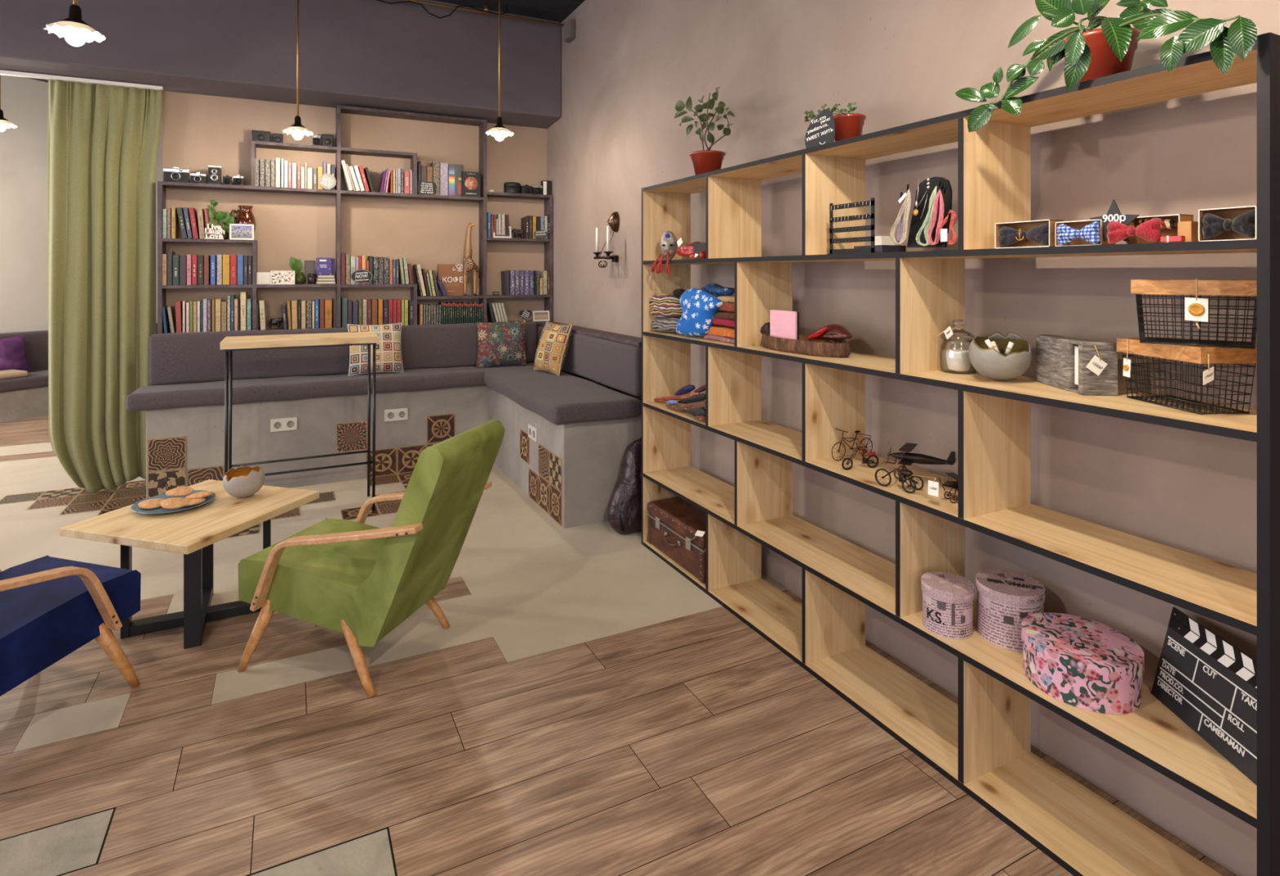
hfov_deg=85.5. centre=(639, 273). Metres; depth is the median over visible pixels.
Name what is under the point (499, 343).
throw pillow
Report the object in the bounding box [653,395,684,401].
necktie
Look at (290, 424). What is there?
socket
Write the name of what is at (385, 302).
book
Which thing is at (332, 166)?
book
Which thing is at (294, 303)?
book
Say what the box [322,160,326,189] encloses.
book
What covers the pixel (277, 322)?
elephant figurine
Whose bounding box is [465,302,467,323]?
book
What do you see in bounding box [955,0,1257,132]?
rubber plant
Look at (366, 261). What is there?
book
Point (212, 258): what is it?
book
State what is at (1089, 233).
bow tie
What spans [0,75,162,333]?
wall
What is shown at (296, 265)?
potted plant
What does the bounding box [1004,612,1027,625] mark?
picture
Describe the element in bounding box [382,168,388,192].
book
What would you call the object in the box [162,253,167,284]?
book
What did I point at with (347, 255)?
book
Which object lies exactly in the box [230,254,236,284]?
book
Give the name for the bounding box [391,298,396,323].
book
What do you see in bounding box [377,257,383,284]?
book
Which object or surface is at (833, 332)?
purse
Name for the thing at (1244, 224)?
bow tie
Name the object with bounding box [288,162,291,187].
book
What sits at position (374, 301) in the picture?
book
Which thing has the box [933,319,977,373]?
candle jar
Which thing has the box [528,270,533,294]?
book
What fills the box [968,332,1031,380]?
bowl
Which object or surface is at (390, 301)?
book
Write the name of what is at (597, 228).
candle
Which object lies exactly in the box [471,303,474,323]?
book
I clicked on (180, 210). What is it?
book
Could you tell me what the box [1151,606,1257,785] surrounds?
clapperboard
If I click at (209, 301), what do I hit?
book
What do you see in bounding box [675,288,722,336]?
cloth bag
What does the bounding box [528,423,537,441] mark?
power outlet
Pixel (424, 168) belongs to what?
book
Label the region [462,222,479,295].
giraffe figurine
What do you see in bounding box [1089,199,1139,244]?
sign
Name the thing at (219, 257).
book
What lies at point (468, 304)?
book
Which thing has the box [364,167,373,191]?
book
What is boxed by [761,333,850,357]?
basket
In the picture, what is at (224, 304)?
book
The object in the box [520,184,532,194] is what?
vintage camera
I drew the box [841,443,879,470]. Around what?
model
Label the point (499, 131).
pendant lamp
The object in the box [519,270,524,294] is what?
book
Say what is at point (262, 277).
box
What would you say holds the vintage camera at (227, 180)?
on the bookshelf at (548, 199)
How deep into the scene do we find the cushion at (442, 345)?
5.25 m
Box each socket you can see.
[0,109,8,121]
[57,4,90,31]
[273,422,281,428]
[286,420,293,427]
[288,115,306,128]
[387,412,394,418]
[398,411,404,417]
[492,116,506,130]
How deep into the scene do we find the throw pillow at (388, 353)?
4.91 m
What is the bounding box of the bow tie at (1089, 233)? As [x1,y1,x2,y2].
[1056,221,1100,245]
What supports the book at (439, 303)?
on the bookshelf at (548, 199)
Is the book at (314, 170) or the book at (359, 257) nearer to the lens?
the book at (314, 170)
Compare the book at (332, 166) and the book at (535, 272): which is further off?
the book at (535, 272)
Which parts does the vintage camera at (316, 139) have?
plate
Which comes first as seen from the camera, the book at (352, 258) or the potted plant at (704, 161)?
the potted plant at (704, 161)
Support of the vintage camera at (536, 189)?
on the bookshelf at (548, 199)
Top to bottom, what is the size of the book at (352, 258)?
0.205 m
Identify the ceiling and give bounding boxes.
[22,0,585,89]
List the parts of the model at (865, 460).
fuel tank, seat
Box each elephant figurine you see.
[268,317,287,328]
[511,228,523,237]
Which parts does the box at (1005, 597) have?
lid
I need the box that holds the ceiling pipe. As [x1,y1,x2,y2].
[376,0,564,26]
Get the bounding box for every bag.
[607,436,641,533]
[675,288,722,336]
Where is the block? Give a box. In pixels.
[769,309,799,339]
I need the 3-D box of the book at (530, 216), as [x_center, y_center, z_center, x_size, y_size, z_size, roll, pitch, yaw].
[-0.925,-0.380,5.736,0.028,0.187,0.126,0,0,-27]
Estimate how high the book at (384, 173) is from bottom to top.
0.163 m
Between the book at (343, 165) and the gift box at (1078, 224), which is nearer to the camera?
the gift box at (1078, 224)
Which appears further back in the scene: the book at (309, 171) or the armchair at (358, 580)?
the book at (309, 171)
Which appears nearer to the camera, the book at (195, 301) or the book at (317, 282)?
the book at (195, 301)
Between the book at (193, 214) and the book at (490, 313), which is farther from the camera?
the book at (490, 313)
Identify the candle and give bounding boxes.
[595,227,599,252]
[606,226,609,251]
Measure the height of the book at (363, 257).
0.213 m
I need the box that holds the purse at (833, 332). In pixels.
[809,324,852,340]
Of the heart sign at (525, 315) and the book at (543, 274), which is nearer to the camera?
the heart sign at (525, 315)
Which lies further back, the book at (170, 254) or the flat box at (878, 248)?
the book at (170, 254)
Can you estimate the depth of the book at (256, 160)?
4.79 m
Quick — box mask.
[651,231,682,275]
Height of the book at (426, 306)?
0.150 m
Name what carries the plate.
on the coffee table at (193, 532)
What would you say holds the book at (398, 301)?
on the bookshelf at (548, 199)
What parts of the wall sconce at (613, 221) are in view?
arm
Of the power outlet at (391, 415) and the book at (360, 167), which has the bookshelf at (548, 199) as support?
the book at (360, 167)
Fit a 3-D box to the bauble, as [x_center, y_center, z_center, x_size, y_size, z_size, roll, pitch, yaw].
[0.285,-0.083,3.130,0.034,0.036,0.034,0,0,-27]
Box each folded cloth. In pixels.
[703,334,734,343]
[706,324,734,338]
[711,318,734,327]
[713,310,734,319]
[717,295,734,302]
[718,302,734,311]
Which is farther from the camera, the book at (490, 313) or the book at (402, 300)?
the book at (490, 313)
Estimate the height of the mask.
0.225 m
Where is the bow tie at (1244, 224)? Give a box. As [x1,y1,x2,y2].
[1201,209,1255,239]
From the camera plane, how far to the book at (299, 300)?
4.91 m
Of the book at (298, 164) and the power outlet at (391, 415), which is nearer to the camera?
the power outlet at (391, 415)
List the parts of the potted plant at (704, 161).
stem, pot, stem, stem, stem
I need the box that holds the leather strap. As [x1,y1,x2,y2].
[807,326,827,339]
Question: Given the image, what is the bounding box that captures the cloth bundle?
[701,283,734,297]
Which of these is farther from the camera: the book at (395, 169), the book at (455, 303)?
the book at (455, 303)
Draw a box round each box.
[257,271,270,284]
[270,271,294,284]
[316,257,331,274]
[331,258,335,274]
[540,180,551,195]
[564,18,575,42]
[693,242,706,258]
[853,244,906,252]
[875,235,894,244]
[920,571,974,639]
[975,568,1044,651]
[995,219,1063,248]
[1021,612,1144,714]
[1035,334,1117,395]
[1055,218,1115,246]
[1126,213,1193,244]
[1177,221,1198,241]
[1198,205,1257,241]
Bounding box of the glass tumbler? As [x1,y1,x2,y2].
[307,273,316,284]
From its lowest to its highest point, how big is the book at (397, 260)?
0.184 m
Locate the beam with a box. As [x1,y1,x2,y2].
[0,0,560,128]
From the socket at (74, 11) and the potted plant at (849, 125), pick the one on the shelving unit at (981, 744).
the potted plant at (849, 125)
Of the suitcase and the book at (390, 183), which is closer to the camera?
the suitcase
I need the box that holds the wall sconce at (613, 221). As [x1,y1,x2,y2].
[592,211,619,267]
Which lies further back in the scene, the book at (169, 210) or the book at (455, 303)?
the book at (455, 303)
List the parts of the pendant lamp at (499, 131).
lamp shade, rod, bulb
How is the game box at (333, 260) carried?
on the book at (317, 276)
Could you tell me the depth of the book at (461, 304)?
5.43 m
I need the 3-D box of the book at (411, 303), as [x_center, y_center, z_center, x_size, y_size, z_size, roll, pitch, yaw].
[-1.763,0.301,5.311,0.035,0.187,0.126,0,0,-27]
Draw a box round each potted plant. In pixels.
[204,200,234,239]
[289,256,306,284]
[674,86,734,174]
[804,102,866,141]
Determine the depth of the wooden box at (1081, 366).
1.74 m
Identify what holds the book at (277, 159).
on the bookshelf at (548, 199)
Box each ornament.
[204,223,224,239]
[689,253,697,258]
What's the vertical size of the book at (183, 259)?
0.195 m
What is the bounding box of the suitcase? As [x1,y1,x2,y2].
[646,497,706,583]
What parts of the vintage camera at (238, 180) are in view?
plate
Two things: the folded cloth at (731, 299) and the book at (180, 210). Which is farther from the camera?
the book at (180, 210)
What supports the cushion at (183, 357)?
on the seat cushion at (151, 397)
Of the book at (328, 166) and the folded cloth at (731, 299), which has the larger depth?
the book at (328, 166)
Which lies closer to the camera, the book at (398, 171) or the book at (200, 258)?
the book at (200, 258)
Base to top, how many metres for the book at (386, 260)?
0.203 m
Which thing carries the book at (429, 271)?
on the bookshelf at (548, 199)
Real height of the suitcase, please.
0.232 m
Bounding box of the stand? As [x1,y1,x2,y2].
[827,197,876,254]
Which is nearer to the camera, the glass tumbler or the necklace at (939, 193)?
the necklace at (939, 193)
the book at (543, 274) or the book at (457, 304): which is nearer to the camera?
the book at (457, 304)
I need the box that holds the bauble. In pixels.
[699,250,706,258]
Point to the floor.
(583, 707)
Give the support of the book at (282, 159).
on the bookshelf at (548, 199)
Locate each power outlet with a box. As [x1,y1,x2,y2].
[270,417,297,431]
[384,408,408,422]
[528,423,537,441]
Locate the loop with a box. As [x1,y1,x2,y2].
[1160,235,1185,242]
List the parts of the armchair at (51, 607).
armrest, leg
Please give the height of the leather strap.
0.054 m
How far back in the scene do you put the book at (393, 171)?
5.20 m
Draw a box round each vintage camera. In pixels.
[163,166,189,182]
[190,172,205,183]
[208,165,222,184]
[222,174,231,184]
[233,174,244,185]
[312,133,319,145]
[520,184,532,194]
[532,183,542,194]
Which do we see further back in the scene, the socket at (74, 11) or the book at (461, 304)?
the book at (461, 304)
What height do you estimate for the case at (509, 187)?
0.090 m
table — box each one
[60,479,319,648]
[220,331,379,510]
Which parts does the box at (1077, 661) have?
lid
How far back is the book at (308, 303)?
4.94 m
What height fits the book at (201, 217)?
0.207 m
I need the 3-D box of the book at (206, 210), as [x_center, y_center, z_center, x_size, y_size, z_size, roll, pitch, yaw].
[-2.943,-0.334,4.713,0.036,0.206,0.125,0,0,-27]
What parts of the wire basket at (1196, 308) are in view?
cord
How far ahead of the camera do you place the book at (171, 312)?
4.57 m
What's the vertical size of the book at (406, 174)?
0.170 m
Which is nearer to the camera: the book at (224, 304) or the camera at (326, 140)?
the book at (224, 304)
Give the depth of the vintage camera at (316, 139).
4.97 m
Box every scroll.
[984,338,995,349]
[991,341,999,351]
[1004,341,1013,354]
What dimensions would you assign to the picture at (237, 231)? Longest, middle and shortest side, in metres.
0.126 x 0.088 x 0.005 m
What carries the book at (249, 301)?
on the bookshelf at (548, 199)
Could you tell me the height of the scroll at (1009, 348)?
0.037 m
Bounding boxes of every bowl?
[222,465,265,497]
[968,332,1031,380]
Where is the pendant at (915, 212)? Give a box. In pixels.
[912,208,918,215]
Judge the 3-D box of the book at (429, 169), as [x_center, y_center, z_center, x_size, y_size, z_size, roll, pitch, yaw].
[-1.648,-0.714,5.393,0.043,0.220,0.110,0,0,-27]
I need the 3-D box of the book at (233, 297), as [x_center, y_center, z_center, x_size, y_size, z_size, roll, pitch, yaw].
[-2.812,0.272,4.779,0.019,0.244,0.126,0,0,-27]
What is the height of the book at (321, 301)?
0.206 m
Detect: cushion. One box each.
[125,366,484,411]
[149,327,349,385]
[400,321,537,369]
[475,362,641,425]
[537,325,641,396]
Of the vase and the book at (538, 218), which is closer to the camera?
the vase
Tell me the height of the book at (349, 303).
0.191 m
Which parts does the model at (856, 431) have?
frame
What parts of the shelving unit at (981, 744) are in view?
panel, divider panel, divider panel, divider panel, divider panel, divider panel, divider panel, divider panel, divider panel, divider panel, divider panel, divider panel, divider panel, divider panel, panel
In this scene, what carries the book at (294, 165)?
on the bookshelf at (548, 199)
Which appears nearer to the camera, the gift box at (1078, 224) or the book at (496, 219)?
the gift box at (1078, 224)
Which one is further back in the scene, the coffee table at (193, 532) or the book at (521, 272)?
the book at (521, 272)
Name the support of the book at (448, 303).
on the bookshelf at (548, 199)
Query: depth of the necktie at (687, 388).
3.42 m
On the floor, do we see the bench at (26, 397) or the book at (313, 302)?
the bench at (26, 397)
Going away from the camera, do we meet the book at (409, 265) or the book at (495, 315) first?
the book at (409, 265)
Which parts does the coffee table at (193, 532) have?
leg, leg, leg, leg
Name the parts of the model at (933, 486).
frame, cord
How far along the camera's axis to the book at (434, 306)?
5.33 m
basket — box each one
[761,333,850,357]
[1116,337,1257,414]
[1130,278,1257,348]
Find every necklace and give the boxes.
[889,189,911,244]
[896,196,906,242]
[915,186,937,246]
[927,189,944,244]
[937,209,956,244]
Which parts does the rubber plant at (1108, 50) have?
stem, stem, stem, pot, stem, stem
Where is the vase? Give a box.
[229,205,256,233]
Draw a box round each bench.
[0,323,157,422]
[146,321,641,528]
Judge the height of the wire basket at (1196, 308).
0.143 m
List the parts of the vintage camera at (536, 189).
plate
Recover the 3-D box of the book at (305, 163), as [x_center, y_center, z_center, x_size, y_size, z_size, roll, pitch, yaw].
[-2.408,-0.695,4.984,0.014,0.183,0.125,0,0,-27]
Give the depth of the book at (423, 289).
5.29 m
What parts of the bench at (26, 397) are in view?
seat, backrest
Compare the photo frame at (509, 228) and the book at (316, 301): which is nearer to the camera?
the book at (316, 301)
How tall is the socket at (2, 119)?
0.077 m
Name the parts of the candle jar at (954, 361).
glass, lid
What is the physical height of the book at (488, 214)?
0.202 m
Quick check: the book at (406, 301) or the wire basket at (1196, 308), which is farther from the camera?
the book at (406, 301)
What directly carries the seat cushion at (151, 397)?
on the bench at (572, 471)
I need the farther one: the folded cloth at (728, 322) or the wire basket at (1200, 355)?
the folded cloth at (728, 322)
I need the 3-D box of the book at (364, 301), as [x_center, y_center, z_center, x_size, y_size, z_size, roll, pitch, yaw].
[-2.059,0.294,5.162,0.031,0.200,0.125,0,0,-27]
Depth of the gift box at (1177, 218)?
1.54 m
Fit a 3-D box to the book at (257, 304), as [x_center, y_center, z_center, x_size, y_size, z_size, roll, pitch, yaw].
[-2.677,0.304,4.848,0.012,0.181,0.125,0,0,-27]
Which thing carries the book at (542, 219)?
on the bookshelf at (548, 199)
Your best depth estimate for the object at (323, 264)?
5.01 m
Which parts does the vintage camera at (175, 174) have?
glass, plate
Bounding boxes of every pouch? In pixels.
[672,288,685,297]
[675,244,693,256]
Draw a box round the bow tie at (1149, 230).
[1106,217,1161,244]
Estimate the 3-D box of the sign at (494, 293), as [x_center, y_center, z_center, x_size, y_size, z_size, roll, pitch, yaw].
[-1.153,0.162,5.538,0.052,0.029,0.013,0,0,-27]
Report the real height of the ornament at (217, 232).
0.103 m
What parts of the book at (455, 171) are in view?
panel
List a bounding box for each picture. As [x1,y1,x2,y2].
[231,225,252,238]
[494,227,510,236]
[534,311,548,319]
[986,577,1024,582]
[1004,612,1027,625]
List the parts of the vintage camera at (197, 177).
plate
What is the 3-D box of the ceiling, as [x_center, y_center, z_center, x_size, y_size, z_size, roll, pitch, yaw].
[-3.225,-2.065,2.008,8.065,0.070,14.500,0,0,-27]
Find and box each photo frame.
[229,223,253,239]
[304,260,315,284]
[493,226,511,238]
[532,311,550,321]
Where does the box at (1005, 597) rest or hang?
on the shelving unit at (981, 744)
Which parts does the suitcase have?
handle, seam trim, lid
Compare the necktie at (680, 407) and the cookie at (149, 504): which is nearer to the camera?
the cookie at (149, 504)
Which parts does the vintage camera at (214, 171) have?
plate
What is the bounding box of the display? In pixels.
[898,176,952,250]
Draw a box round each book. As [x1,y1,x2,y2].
[162,208,167,238]
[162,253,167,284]
[162,306,169,333]
[166,306,175,333]
[167,208,171,238]
[167,251,174,284]
[171,207,177,238]
[172,254,180,284]
[174,300,182,333]
[176,207,187,238]
[179,255,186,284]
[182,207,193,238]
[182,300,187,332]
[186,254,191,284]
[186,302,189,332]
[188,207,199,239]
[189,300,195,332]
[191,254,198,284]
[193,300,196,332]
[196,208,205,239]
[196,300,202,332]
[197,255,204,284]
[200,301,202,332]
[202,298,208,332]
[204,208,211,238]
[204,254,209,284]
[207,298,211,331]
[209,255,216,284]
[211,298,214,331]
[214,298,222,331]
[216,254,222,284]
[221,301,226,331]
[222,254,230,284]
[226,295,231,330]
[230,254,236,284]
[231,294,235,330]
[234,298,239,330]
[236,254,244,284]
[238,301,239,330]
[240,291,247,330]
[244,255,248,284]
[246,297,252,330]
[248,255,252,284]
[254,158,259,186]
[256,303,258,330]
[258,300,266,329]
[259,158,265,186]
[265,159,271,186]
[271,159,275,186]
[275,157,280,186]
[280,158,284,187]
[281,304,287,328]
[284,160,288,187]
[286,300,291,328]
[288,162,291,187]
[291,299,297,328]
[292,163,296,187]
[297,163,300,188]
[297,299,300,328]
[300,167,304,188]
[301,300,305,328]
[304,162,306,188]
[306,168,312,188]
[306,300,311,328]
[311,301,314,328]
[312,168,317,189]
[314,298,319,328]
[315,277,335,280]
[315,280,336,284]
[316,275,333,277]
[317,166,322,189]
[319,298,324,328]
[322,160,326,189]
[324,299,332,328]
[326,164,330,174]
[330,164,335,190]
[332,298,337,327]
[340,160,353,191]
[340,253,345,284]
[341,297,347,327]
[345,253,350,284]
[346,164,355,191]
[347,300,351,324]
[348,165,359,191]
[350,256,355,284]
[351,301,358,324]
[352,164,364,191]
[355,257,358,284]
[356,299,362,324]
[357,256,361,284]
[358,165,369,191]
[360,255,365,284]
[360,298,367,324]
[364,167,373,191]
[365,260,368,284]
[367,256,373,284]
[367,299,371,324]
[369,298,377,324]
[373,257,377,284]
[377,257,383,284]
[377,298,382,324]
[378,170,386,192]
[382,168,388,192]
[382,299,388,324]
[383,257,389,284]
[385,170,390,192]
[386,298,392,324]
[388,171,392,192]
[389,259,392,284]
[391,169,395,192]
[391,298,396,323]
[392,259,395,284]
[395,168,396,192]
[395,259,399,284]
[396,168,400,193]
[396,258,404,284]
[396,298,400,323]
[400,168,404,193]
[400,257,408,284]
[400,298,404,325]
[404,170,409,193]
[404,299,408,325]
[407,263,413,284]
[408,169,412,193]
[408,300,413,324]
[412,171,413,193]
[413,264,422,296]
[416,263,426,296]
[417,160,421,194]
[417,303,422,324]
[421,165,426,181]
[421,268,429,296]
[422,304,425,324]
[425,272,432,296]
[425,304,428,324]
[426,166,432,195]
[426,269,435,296]
[427,304,431,324]
[428,304,433,324]
[430,161,439,195]
[431,271,439,296]
[433,304,435,324]
[435,304,438,324]
[436,280,447,296]
[436,304,440,324]
[437,263,464,296]
[438,302,443,324]
[440,163,448,195]
[443,302,445,324]
[444,302,449,324]
[445,303,448,324]
[448,164,463,195]
[448,302,454,324]
[449,302,452,324]
[454,302,456,324]
[455,302,461,323]
[456,303,458,324]
[459,302,465,323]
[461,303,462,323]
[462,171,480,197]
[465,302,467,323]
[466,302,471,323]
[467,303,470,323]
[471,302,476,323]
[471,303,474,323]
[476,302,478,322]
[477,302,483,322]
[478,303,480,322]
[486,212,490,237]
[486,302,495,322]
[490,213,493,237]
[491,302,498,322]
[493,214,496,234]
[493,302,502,322]
[496,213,501,235]
[496,218,497,234]
[496,302,505,322]
[499,302,507,321]
[500,271,510,294]
[501,213,505,235]
[505,214,509,235]
[506,270,515,294]
[515,270,519,294]
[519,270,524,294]
[520,217,528,238]
[524,215,532,238]
[524,270,528,294]
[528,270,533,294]
[532,215,536,238]
[533,271,536,294]
[536,216,540,230]
[536,271,539,294]
[539,271,546,294]
[539,278,542,294]
[540,217,544,239]
[541,216,547,239]
[546,215,550,239]
[546,271,550,294]
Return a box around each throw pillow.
[0,335,30,371]
[346,322,404,376]
[475,319,526,368]
[533,320,572,375]
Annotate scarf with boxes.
[648,293,682,317]
[651,317,680,332]
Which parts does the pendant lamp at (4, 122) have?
rod, bulb, lamp shade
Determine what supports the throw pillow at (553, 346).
on the seat cushion at (564, 398)
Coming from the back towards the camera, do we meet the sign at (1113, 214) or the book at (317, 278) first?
the book at (317, 278)
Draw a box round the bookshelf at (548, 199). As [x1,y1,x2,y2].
[157,104,553,333]
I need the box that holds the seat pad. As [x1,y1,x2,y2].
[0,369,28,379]
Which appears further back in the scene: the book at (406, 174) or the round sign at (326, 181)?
the book at (406, 174)
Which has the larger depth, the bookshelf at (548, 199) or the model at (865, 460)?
the bookshelf at (548, 199)
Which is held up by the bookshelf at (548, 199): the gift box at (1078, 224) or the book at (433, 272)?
the book at (433, 272)
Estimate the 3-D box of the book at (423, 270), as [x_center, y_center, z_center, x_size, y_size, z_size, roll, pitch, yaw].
[-1.668,0.071,5.359,0.051,0.211,0.120,0,0,-27]
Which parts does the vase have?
handle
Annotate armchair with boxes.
[0,555,141,696]
[237,418,505,697]
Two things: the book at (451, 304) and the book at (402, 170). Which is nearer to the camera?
the book at (402, 170)
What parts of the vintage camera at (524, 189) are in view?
plate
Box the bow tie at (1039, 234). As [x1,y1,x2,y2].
[998,223,1048,246]
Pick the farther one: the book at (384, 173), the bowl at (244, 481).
the book at (384, 173)
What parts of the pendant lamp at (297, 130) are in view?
lamp shade, bulb, rod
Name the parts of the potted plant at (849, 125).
pot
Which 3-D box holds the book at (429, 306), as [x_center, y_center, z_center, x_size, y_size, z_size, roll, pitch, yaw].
[-1.645,0.320,5.372,0.017,0.148,0.125,0,0,-27]
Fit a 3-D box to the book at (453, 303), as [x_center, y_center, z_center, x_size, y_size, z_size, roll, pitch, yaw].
[-1.484,0.311,5.453,0.015,0.167,0.126,0,0,-27]
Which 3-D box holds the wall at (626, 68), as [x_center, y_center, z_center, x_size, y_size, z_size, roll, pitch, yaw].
[0.562,-0.350,3.369,0.120,3.500,13.500,0,0,-27]
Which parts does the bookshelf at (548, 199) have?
upright panel, upright panel, upright panel, upright panel, upright panel, upright panel, upright panel, upright panel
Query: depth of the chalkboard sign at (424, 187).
5.29 m
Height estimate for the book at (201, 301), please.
0.203 m
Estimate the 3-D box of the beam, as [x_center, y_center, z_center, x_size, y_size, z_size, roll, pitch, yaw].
[-4.264,-1.630,3.943,7.963,0.799,0.352,0,0,-27]
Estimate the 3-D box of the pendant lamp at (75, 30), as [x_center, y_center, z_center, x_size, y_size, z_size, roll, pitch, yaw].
[-2.104,-1.438,2.577,0.181,1.183,0.181,0,0,-27]
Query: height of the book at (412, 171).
0.170 m
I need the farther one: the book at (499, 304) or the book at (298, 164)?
the book at (499, 304)
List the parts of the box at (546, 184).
panel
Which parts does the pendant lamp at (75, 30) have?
lamp shade, bulb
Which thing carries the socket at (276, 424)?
attached to the bench at (572, 471)
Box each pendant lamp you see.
[0,75,17,131]
[43,0,106,46]
[281,0,313,139]
[484,0,513,140]
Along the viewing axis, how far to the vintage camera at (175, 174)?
4.59 m
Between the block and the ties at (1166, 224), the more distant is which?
the block
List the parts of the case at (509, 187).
lid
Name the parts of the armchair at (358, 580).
leg, seat, armrest, leg, armrest, backrest, leg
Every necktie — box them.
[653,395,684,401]
[665,402,706,411]
[666,400,679,404]
[674,384,695,395]
[678,393,706,403]
[681,392,700,398]
[688,407,706,416]
[693,385,706,392]
[693,415,706,420]
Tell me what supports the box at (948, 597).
on the shelving unit at (981, 744)
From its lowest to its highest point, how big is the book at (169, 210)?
0.201 m
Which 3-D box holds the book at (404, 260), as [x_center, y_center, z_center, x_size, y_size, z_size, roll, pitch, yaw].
[-1.798,-0.019,5.294,0.046,0.201,0.125,0,0,-27]
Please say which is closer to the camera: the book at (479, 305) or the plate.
the plate
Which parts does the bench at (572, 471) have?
panel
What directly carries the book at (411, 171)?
on the bookshelf at (548, 199)
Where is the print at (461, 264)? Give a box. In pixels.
[452,263,462,271]
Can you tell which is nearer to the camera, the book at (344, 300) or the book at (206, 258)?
the book at (206, 258)
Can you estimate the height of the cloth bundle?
0.063 m
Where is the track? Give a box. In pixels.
[0,70,163,90]
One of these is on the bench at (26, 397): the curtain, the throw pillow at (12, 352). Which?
the throw pillow at (12, 352)
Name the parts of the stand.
post, post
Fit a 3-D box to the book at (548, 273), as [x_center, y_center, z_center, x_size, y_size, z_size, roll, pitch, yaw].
[-0.787,0.082,5.806,0.020,0.188,0.126,0,0,-27]
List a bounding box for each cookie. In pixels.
[137,497,164,509]
[160,497,190,508]
[164,486,193,496]
[183,497,205,506]
[185,491,213,498]
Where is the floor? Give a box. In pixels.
[0,414,1236,875]
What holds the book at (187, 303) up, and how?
on the bookshelf at (548, 199)
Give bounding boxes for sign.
[318,173,336,189]
[351,269,372,284]
[417,181,435,194]
[492,291,499,295]
[519,310,531,319]
[533,230,546,238]
[804,108,835,148]
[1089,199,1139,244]
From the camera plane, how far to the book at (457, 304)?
5.41 m
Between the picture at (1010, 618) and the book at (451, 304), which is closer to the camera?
the picture at (1010, 618)
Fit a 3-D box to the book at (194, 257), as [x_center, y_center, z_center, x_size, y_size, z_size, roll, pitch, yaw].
[-3.007,-0.023,4.680,0.030,0.201,0.126,0,0,-27]
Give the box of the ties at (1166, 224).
[1136,217,1177,229]
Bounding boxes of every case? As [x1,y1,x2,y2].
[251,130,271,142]
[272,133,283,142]
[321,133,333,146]
[503,182,520,193]
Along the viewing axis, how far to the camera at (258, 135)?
4.82 m
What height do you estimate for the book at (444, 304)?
0.164 m
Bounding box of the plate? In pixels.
[130,489,215,514]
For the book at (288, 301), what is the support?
on the bookshelf at (548, 199)
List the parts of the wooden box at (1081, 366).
slot frame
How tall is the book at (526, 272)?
0.199 m
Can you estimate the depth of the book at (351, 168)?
5.07 m
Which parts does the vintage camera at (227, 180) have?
plate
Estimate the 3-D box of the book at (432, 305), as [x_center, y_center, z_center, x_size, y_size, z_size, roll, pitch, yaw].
[-1.628,0.319,5.380,0.017,0.151,0.125,0,0,-27]
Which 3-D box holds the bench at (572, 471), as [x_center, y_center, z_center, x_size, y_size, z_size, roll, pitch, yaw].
[-1.548,0.901,4.371,2.728,0.998,2.046,0,0,-27]
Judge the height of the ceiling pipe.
0.264 m
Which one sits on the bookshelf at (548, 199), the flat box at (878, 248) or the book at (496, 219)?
the book at (496, 219)
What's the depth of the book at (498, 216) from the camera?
5.57 m
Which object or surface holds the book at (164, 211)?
on the bookshelf at (548, 199)
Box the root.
[760,322,769,334]
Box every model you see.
[831,427,872,461]
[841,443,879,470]
[875,456,938,497]
[887,442,956,479]
[937,472,958,502]
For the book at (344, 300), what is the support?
on the bookshelf at (548, 199)
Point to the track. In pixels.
(2, 72)
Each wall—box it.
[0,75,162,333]
[162,90,546,385]
[546,0,1279,875]
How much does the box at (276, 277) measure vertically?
0.098 m
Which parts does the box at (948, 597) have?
lid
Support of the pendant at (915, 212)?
attached to the display
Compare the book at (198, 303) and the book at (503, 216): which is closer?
the book at (198, 303)
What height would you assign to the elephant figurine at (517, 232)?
0.072 m
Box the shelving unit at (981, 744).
[641,31,1279,875]
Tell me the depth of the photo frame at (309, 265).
5.01 m
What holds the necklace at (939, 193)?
hanging from the display
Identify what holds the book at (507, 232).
on the bookshelf at (548, 199)
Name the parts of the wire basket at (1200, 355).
cord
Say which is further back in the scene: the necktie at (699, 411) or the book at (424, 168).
the book at (424, 168)
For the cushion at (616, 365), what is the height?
0.300 m
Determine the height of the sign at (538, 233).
0.068 m
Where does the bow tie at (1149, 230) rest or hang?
on the shelving unit at (981, 744)
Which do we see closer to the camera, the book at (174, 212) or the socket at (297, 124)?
the socket at (297, 124)
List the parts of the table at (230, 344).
leg, leg, rail, leg, leg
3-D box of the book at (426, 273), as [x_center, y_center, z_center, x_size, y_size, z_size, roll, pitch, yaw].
[-1.646,0.086,5.370,0.047,0.180,0.120,0,0,-27]
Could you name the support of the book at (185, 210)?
on the bookshelf at (548, 199)
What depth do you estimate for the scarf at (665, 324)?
3.42 m
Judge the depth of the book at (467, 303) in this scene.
5.46 m
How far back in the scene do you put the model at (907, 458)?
2.21 m
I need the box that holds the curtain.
[47,79,164,493]
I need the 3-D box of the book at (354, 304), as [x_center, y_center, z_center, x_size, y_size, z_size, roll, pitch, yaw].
[-2.116,0.301,5.132,0.037,0.187,0.125,0,0,-27]

